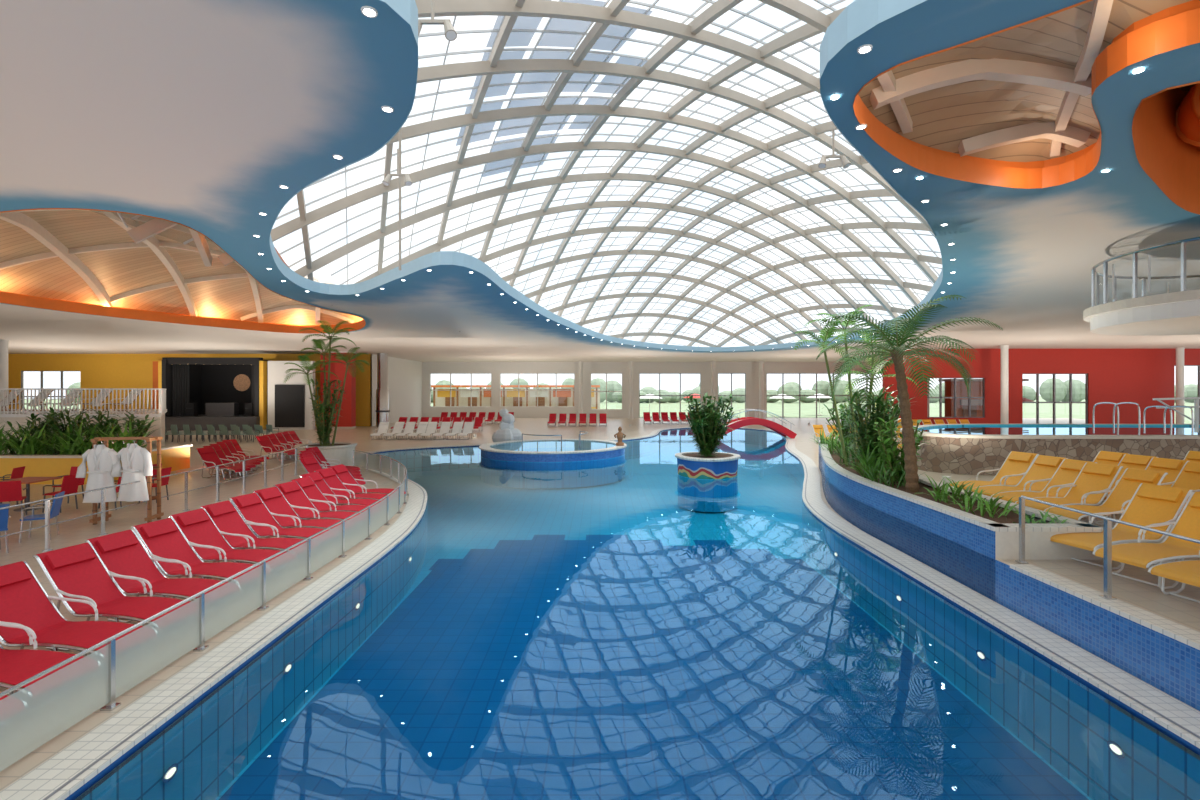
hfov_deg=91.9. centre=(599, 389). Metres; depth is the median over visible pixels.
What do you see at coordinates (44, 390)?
deck chair
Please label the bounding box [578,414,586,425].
sun lounger
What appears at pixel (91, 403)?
deck chair
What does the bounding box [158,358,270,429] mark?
stage
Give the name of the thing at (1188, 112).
water slide
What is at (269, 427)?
chair
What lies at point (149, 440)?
rack
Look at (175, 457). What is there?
planter
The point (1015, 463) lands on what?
sun lounger
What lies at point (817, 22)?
roof beams
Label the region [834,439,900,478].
shrub
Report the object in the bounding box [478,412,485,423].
sun lounger
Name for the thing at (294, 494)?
sun lounger
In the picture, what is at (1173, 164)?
trim
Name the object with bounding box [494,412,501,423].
sun lounger
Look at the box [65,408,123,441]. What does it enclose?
shrub
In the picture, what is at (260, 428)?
chair
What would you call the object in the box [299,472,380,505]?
sun lounger
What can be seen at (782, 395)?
window
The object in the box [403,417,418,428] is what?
sun lounger
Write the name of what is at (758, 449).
pool water
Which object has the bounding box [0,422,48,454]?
bush
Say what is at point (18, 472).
chair
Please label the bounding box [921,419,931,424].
sun lounger
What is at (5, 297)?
trim
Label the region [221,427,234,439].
chair
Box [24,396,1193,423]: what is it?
lawn
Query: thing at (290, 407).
wall
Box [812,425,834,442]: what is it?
sun lounger
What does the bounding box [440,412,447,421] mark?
sun lounger
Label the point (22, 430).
bush
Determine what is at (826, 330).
palm
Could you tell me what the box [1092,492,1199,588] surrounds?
sun lounger
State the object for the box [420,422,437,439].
sun lounger
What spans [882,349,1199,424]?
wall
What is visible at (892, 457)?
shrub
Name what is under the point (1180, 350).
round column
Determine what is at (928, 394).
round column
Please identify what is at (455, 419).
sun lounger
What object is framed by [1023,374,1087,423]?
window
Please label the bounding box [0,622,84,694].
sun lounger
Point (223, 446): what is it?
sun lounger
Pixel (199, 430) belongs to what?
chair
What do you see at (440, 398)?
pavilion
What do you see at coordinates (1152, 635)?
terrace
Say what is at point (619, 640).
swimming pool
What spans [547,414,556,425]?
sun lounger
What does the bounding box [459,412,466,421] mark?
sun lounger
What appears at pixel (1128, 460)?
sun lounger
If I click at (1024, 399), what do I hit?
parasol
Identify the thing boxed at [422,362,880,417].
wall
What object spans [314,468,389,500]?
sun lounger
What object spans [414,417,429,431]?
sun lounger
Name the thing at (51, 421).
shrub
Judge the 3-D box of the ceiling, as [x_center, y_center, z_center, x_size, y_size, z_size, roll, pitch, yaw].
[-1.000,-4.117,29.000,102.000,2.236,66.000,0,0,0]
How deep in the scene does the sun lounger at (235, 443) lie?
23.32 m
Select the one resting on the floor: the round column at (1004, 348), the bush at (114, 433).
the round column at (1004, 348)
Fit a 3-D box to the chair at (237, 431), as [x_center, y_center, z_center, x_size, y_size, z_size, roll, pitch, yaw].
[-20.752,2.551,33.456,0.512,0.901,0.569,0,0,15]
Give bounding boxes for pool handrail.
[1092,402,1140,435]
[1143,405,1193,434]
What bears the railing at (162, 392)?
on the platform
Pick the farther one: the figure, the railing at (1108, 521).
the figure
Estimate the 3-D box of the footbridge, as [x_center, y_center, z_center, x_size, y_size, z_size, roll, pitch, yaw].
[9.550,2.133,36.500,5.107,1.837,1.740,0,0,0]
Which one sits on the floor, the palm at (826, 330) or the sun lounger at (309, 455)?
the sun lounger at (309, 455)
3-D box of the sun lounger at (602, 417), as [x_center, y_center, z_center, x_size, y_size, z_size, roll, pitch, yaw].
[0.250,2.497,48.430,0.710,0.996,1.885,0,0,0]
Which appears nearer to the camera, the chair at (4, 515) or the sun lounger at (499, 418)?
the chair at (4, 515)
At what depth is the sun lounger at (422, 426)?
36.01 m
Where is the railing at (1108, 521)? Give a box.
[1015,495,1199,599]
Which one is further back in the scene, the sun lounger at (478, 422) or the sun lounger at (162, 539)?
the sun lounger at (478, 422)
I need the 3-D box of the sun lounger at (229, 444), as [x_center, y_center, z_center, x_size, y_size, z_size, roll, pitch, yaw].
[-13.774,2.497,22.218,1.885,0.996,0.710,0,0,20]
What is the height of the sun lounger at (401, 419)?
0.996 m
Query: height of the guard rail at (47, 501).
0.978 m
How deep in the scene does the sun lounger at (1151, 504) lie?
8.21 m
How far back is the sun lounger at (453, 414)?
52.10 m
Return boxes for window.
[21,371,79,408]
[430,373,490,406]
[500,373,574,406]
[591,373,621,409]
[639,373,700,417]
[718,373,745,416]
[767,373,877,417]
[927,378,984,417]
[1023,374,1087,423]
[1174,365,1199,423]
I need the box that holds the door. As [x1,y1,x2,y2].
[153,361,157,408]
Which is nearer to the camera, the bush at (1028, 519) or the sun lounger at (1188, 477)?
the bush at (1028, 519)
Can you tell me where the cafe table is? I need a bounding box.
[0,477,61,510]
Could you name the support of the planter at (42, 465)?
on the floor
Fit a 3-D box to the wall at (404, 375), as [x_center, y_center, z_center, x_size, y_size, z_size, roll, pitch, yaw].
[-19.000,0.000,55.000,0.001,6.000,14.000,0,0,0]
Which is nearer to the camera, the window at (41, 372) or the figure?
the figure
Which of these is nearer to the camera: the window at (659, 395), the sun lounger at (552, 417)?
the sun lounger at (552, 417)
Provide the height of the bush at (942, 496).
0.465 m
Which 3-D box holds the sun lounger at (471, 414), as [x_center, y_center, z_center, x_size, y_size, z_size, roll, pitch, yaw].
[-11.450,2.497,51.430,0.710,0.996,1.885,0,0,0]
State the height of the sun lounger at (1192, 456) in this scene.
0.996 m
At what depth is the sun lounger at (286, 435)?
27.49 m
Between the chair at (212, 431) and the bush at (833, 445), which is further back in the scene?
the chair at (212, 431)
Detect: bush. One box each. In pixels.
[0,420,73,454]
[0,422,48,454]
[0,423,83,454]
[9,417,107,454]
[39,419,119,454]
[70,421,157,448]
[77,419,169,452]
[810,430,850,453]
[811,428,839,445]
[826,435,860,464]
[853,459,931,487]
[916,474,990,504]
[943,488,1018,517]
[1000,507,1067,522]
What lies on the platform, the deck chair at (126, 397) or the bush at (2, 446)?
the deck chair at (126, 397)
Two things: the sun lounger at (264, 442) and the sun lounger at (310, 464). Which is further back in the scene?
the sun lounger at (264, 442)
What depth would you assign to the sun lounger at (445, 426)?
35.99 m
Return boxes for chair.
[0,466,24,501]
[0,480,27,514]
[0,505,10,552]
[1,390,22,410]
[1,390,53,410]
[19,491,64,542]
[28,390,80,410]
[42,474,79,512]
[52,466,86,502]
[60,390,111,410]
[91,390,142,410]
[92,477,121,511]
[139,467,171,502]
[145,463,161,481]
[170,427,185,441]
[183,427,197,441]
[195,426,208,440]
[196,427,209,439]
[208,427,221,441]
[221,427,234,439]
[233,427,247,441]
[244,426,256,440]
[246,427,259,441]
[256,426,268,434]
[266,425,278,434]
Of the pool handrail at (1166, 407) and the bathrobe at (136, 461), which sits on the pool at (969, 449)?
the pool handrail at (1166, 407)
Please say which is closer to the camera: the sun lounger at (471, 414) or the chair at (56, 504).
the chair at (56, 504)
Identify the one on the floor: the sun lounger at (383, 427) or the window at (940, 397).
the sun lounger at (383, 427)
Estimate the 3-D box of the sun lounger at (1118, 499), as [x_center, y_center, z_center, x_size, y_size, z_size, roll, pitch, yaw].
[8.659,1.897,9.948,1.885,0.996,0.710,0,0,-12]
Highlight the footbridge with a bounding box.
[725,409,796,438]
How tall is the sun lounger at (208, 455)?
0.996 m
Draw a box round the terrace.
[819,453,1199,710]
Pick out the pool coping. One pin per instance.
(64, 773)
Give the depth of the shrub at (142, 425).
21.18 m
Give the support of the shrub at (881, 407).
on the planter bed
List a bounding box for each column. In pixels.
[0,339,8,408]
[375,353,389,426]
[578,361,582,418]
[628,361,633,418]
[711,361,715,402]
[759,361,763,418]
[927,378,929,416]
[1000,345,1008,423]
[1175,347,1184,423]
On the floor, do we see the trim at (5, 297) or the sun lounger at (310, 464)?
the sun lounger at (310, 464)
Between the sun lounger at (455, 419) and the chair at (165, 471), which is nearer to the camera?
the chair at (165, 471)
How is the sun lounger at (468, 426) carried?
on the floor
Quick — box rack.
[89,437,163,524]
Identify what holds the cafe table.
on the floor
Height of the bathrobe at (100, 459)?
1.278 m
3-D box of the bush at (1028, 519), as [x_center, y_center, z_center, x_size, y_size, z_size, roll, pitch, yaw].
[6.617,1.893,8.810,0.932,0.294,0.799,0,0,8]
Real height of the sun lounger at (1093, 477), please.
0.996 m
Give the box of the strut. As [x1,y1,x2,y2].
[399,129,400,269]
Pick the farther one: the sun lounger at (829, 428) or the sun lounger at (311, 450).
the sun lounger at (829, 428)
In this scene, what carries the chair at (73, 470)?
on the floor
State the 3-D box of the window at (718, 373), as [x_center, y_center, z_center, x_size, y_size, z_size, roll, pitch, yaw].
[14.100,0.600,62.150,3.100,4.900,0.140,0,0,0]
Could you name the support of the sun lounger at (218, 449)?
on the floor
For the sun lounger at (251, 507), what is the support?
on the floor
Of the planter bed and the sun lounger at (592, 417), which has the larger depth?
the sun lounger at (592, 417)
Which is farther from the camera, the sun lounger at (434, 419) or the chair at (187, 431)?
the sun lounger at (434, 419)
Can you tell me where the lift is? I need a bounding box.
[1153,397,1199,432]
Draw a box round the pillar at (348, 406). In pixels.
[320,351,355,428]
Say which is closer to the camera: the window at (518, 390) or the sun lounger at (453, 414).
the sun lounger at (453, 414)
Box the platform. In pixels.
[0,409,166,453]
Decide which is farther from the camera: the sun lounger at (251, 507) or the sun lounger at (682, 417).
the sun lounger at (682, 417)
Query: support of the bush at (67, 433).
in the planter at (42, 465)
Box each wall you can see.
[8,354,371,425]
[268,361,314,429]
[370,354,421,425]
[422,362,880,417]
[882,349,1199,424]
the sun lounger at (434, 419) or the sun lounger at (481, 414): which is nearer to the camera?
the sun lounger at (434, 419)
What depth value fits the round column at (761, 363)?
59.83 m
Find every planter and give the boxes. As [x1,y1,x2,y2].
[0,449,88,483]
[152,444,191,470]
[294,442,356,468]
[675,452,740,511]
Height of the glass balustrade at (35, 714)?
0.668 m
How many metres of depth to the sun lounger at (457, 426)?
36.00 m
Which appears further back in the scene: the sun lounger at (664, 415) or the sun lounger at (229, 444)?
the sun lounger at (664, 415)
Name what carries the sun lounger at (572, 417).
on the floor
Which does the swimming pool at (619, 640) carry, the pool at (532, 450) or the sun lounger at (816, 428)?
the pool at (532, 450)
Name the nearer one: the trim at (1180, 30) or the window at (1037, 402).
the trim at (1180, 30)
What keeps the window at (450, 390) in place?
in the wall at (751, 369)
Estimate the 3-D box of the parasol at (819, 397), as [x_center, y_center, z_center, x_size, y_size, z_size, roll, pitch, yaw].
[28.000,1.850,74.000,3.200,2.800,3.200,0,0,0]
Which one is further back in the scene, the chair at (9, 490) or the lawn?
the lawn
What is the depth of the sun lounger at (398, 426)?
36.00 m
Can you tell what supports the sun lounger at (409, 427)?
on the floor
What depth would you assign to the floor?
16.34 m
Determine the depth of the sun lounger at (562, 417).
48.92 m
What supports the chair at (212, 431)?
on the floor
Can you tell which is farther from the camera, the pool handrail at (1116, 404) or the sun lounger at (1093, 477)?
the pool handrail at (1116, 404)
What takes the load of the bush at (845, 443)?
on the planter bed
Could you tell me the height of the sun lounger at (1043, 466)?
0.996 m
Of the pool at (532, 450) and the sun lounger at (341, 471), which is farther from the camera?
the pool at (532, 450)
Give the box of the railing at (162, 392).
[0,388,165,413]
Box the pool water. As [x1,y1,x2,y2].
[371,428,803,469]
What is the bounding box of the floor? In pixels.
[0,418,1199,791]
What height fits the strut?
4.600 m
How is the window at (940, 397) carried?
in the wall at (1139, 376)
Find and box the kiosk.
[938,379,1028,416]
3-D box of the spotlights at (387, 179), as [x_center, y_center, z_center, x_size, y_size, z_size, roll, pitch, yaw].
[-3.100,-3.415,8.877,0.456,0.571,0.140,0,0,0]
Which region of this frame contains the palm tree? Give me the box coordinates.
[816,295,1002,491]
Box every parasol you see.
[640,394,660,416]
[771,394,793,416]
[807,394,831,415]
[1023,398,1032,401]
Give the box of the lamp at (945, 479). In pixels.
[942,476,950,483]
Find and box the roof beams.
[127,0,941,346]
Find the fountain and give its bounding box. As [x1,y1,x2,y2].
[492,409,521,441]
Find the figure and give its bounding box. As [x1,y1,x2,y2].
[614,427,625,445]
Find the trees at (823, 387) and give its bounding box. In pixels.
[67,378,1197,402]
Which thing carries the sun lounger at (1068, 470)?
on the terrace
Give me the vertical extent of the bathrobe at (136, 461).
1.278 m
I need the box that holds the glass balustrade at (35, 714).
[0,450,408,771]
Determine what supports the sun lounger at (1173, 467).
on the terrace
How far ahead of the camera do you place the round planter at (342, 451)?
22.32 m
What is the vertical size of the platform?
2.020 m
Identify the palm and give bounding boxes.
[283,320,369,445]
[793,305,916,468]
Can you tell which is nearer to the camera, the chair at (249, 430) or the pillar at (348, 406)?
the chair at (249, 430)
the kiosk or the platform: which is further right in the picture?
the kiosk
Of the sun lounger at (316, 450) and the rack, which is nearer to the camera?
the rack
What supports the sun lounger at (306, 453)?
on the floor
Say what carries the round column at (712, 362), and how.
on the floor
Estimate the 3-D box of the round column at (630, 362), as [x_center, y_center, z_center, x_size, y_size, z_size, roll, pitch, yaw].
[3.200,0.000,60.000,0.550,6.000,0.550,0,0,0]
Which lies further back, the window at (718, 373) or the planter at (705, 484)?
the window at (718, 373)
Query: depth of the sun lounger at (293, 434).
28.21 m
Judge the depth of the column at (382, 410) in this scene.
47.13 m
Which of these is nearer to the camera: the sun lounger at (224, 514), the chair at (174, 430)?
the sun lounger at (224, 514)
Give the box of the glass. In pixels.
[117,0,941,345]
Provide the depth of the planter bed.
9.50 m
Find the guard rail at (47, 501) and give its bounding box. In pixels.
[0,444,307,551]
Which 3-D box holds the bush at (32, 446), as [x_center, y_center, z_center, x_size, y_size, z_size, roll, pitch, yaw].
[-18.988,1.613,19.786,3.017,1.274,2.765,0,0,-15]
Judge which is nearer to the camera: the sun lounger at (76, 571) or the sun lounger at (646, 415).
the sun lounger at (76, 571)
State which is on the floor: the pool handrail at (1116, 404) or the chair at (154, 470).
the chair at (154, 470)
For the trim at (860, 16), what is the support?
attached to the ceiling
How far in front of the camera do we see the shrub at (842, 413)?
16.94 m
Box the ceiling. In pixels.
[0,0,1199,361]
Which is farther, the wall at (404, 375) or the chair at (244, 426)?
the wall at (404, 375)
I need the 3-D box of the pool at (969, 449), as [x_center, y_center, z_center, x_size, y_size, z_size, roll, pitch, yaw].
[17.545,1.840,19.120,16.025,1.120,6.026,0,0,0]
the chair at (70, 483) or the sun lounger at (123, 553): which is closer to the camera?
the sun lounger at (123, 553)
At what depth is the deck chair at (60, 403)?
26.79 m
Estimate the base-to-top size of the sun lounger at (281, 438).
0.996 m
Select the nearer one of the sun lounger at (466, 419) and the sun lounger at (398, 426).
the sun lounger at (398, 426)
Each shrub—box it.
[5,407,72,447]
[38,407,92,438]
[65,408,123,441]
[106,410,160,446]
[310,379,344,445]
[680,393,738,456]
[821,403,861,448]
[834,439,900,478]
[837,384,914,474]
[839,392,898,452]
[868,417,928,481]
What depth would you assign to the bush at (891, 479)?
12.34 m
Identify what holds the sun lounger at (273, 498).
on the floor
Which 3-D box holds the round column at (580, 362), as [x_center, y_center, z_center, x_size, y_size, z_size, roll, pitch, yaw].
[-2.000,0.000,60.500,0.550,6.000,0.550,0,0,0]
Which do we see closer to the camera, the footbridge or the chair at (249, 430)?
the chair at (249, 430)
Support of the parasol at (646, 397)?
on the lawn
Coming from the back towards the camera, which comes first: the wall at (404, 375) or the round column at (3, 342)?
the wall at (404, 375)
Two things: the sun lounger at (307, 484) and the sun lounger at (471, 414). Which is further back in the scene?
the sun lounger at (471, 414)
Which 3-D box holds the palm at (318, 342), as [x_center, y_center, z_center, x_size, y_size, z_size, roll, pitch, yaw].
[-10.830,-0.270,23.099,3.133,4.956,2.809,0,0,-32]
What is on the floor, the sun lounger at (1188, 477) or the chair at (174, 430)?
the chair at (174, 430)
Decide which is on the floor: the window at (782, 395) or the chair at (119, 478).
the chair at (119, 478)
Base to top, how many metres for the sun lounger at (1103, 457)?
0.996 m
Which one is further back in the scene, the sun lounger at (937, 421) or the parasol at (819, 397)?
the parasol at (819, 397)
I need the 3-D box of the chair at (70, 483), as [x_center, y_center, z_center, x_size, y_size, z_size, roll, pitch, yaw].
[-13.354,2.551,14.398,0.569,0.901,0.512,0,0,2]
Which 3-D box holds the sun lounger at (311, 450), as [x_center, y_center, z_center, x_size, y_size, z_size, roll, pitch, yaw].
[-8.859,2.497,19.048,1.885,0.996,0.710,0,0,12]
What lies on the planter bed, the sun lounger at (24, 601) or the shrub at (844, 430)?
the shrub at (844, 430)
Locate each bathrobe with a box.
[76,445,121,502]
[111,443,152,501]
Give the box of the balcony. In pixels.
[1083,237,1199,334]
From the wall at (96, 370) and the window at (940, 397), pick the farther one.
the wall at (96, 370)
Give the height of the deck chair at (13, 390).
0.996 m
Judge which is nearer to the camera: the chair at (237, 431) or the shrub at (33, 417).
the shrub at (33, 417)
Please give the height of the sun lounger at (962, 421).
0.996 m
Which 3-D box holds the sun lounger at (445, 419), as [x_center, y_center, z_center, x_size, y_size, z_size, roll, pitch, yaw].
[-11.300,2.497,41.930,0.710,0.996,1.885,0,0,0]
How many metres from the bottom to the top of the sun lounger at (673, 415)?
0.996 m
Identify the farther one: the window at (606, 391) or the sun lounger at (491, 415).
the window at (606, 391)
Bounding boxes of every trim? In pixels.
[0,208,365,333]
[269,0,942,350]
[853,0,1199,188]
[1132,81,1199,214]
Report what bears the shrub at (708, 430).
on the planter at (705, 484)
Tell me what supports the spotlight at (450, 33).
hanging from the roof beams
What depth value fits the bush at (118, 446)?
19.54 m
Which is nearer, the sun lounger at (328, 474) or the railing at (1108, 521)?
the railing at (1108, 521)
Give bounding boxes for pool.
[64,428,1199,799]
[479,431,626,488]
[900,424,1199,474]
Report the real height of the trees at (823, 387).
6.694 m
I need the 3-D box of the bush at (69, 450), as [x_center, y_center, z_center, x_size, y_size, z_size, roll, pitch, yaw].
[-17.530,1.591,19.647,2.469,1.318,2.980,0,0,-16]
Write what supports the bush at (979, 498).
on the planter bed
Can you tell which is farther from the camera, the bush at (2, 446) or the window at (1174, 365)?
the window at (1174, 365)
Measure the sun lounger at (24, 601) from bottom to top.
0.996 m
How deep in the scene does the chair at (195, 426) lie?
34.32 m
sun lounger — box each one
[0,561,142,655]
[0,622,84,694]
[33,542,190,625]
[85,530,227,599]
[131,518,259,597]
[168,508,285,578]
[195,447,251,479]
[199,500,305,562]
[202,445,256,475]
[209,443,260,472]
[215,441,263,468]
[221,439,269,465]
[229,493,327,538]
[252,486,340,537]
[255,436,294,460]
[262,434,294,458]
[273,481,359,527]
[274,433,297,456]
[279,432,303,447]
[284,431,309,443]
[290,476,372,512]
[297,452,362,476]
[298,454,363,479]
[298,457,365,484]
[299,449,360,472]
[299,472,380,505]
[303,447,360,469]
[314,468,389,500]
[328,464,406,494]
[370,422,389,439]
[383,422,404,439]
[390,417,407,428]
[395,422,415,439]
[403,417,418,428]
[408,422,428,439]
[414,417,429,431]
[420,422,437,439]
[431,417,439,430]
[432,422,450,439]
[436,417,450,428]
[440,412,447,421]
[445,422,463,439]
[450,412,457,420]
[450,417,461,430]
[457,422,473,439]
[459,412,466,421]
[462,417,472,430]
[469,412,476,421]
[473,417,483,431]
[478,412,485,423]
[485,412,494,423]
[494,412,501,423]
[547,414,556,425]
[558,414,566,425]
[568,414,576,425]
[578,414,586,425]
[589,414,596,425]
[599,414,606,425]
[643,412,651,423]
[652,412,660,423]
[661,412,669,423]
[670,412,678,423]
[679,412,687,423]
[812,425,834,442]
[826,425,838,439]
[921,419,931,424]
[934,419,944,423]
[947,419,956,423]
[950,451,1038,489]
[959,419,969,423]
[968,455,1067,495]
[991,459,1096,502]
[1015,462,1122,521]
[1044,468,1167,529]
[1050,483,1192,569]
[1092,451,1128,464]
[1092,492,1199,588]
[1103,454,1158,500]
[1103,457,1187,499]
[1148,560,1199,602]
[1161,461,1199,502]
[1183,451,1199,461]
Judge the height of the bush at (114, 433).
1.214 m
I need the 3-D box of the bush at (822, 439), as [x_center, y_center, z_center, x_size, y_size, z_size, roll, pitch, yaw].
[8.300,1.691,20.959,1.683,0.697,1.792,0,0,-27]
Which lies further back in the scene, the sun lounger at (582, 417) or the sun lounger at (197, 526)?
the sun lounger at (582, 417)
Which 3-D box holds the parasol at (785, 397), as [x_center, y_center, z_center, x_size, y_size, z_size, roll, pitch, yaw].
[22.000,1.850,70.000,3.200,2.800,3.200,0,0,0]
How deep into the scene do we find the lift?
17.47 m
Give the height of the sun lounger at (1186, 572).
0.996 m
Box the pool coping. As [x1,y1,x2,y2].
[0,427,1199,799]
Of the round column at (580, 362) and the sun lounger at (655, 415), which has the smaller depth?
the sun lounger at (655, 415)
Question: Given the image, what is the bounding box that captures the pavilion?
[431,385,599,408]
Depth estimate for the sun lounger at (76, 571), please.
7.16 m
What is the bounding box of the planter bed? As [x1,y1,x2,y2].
[818,440,1102,599]
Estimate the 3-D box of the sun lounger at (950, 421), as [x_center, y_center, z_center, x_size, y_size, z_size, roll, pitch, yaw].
[23.800,2.497,38.430,0.710,0.996,1.885,0,0,0]
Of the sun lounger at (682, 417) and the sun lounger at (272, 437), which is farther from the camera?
the sun lounger at (682, 417)
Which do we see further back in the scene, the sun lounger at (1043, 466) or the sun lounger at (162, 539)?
the sun lounger at (1043, 466)
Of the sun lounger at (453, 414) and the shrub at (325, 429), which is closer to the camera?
the shrub at (325, 429)
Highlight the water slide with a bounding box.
[1176,83,1199,148]

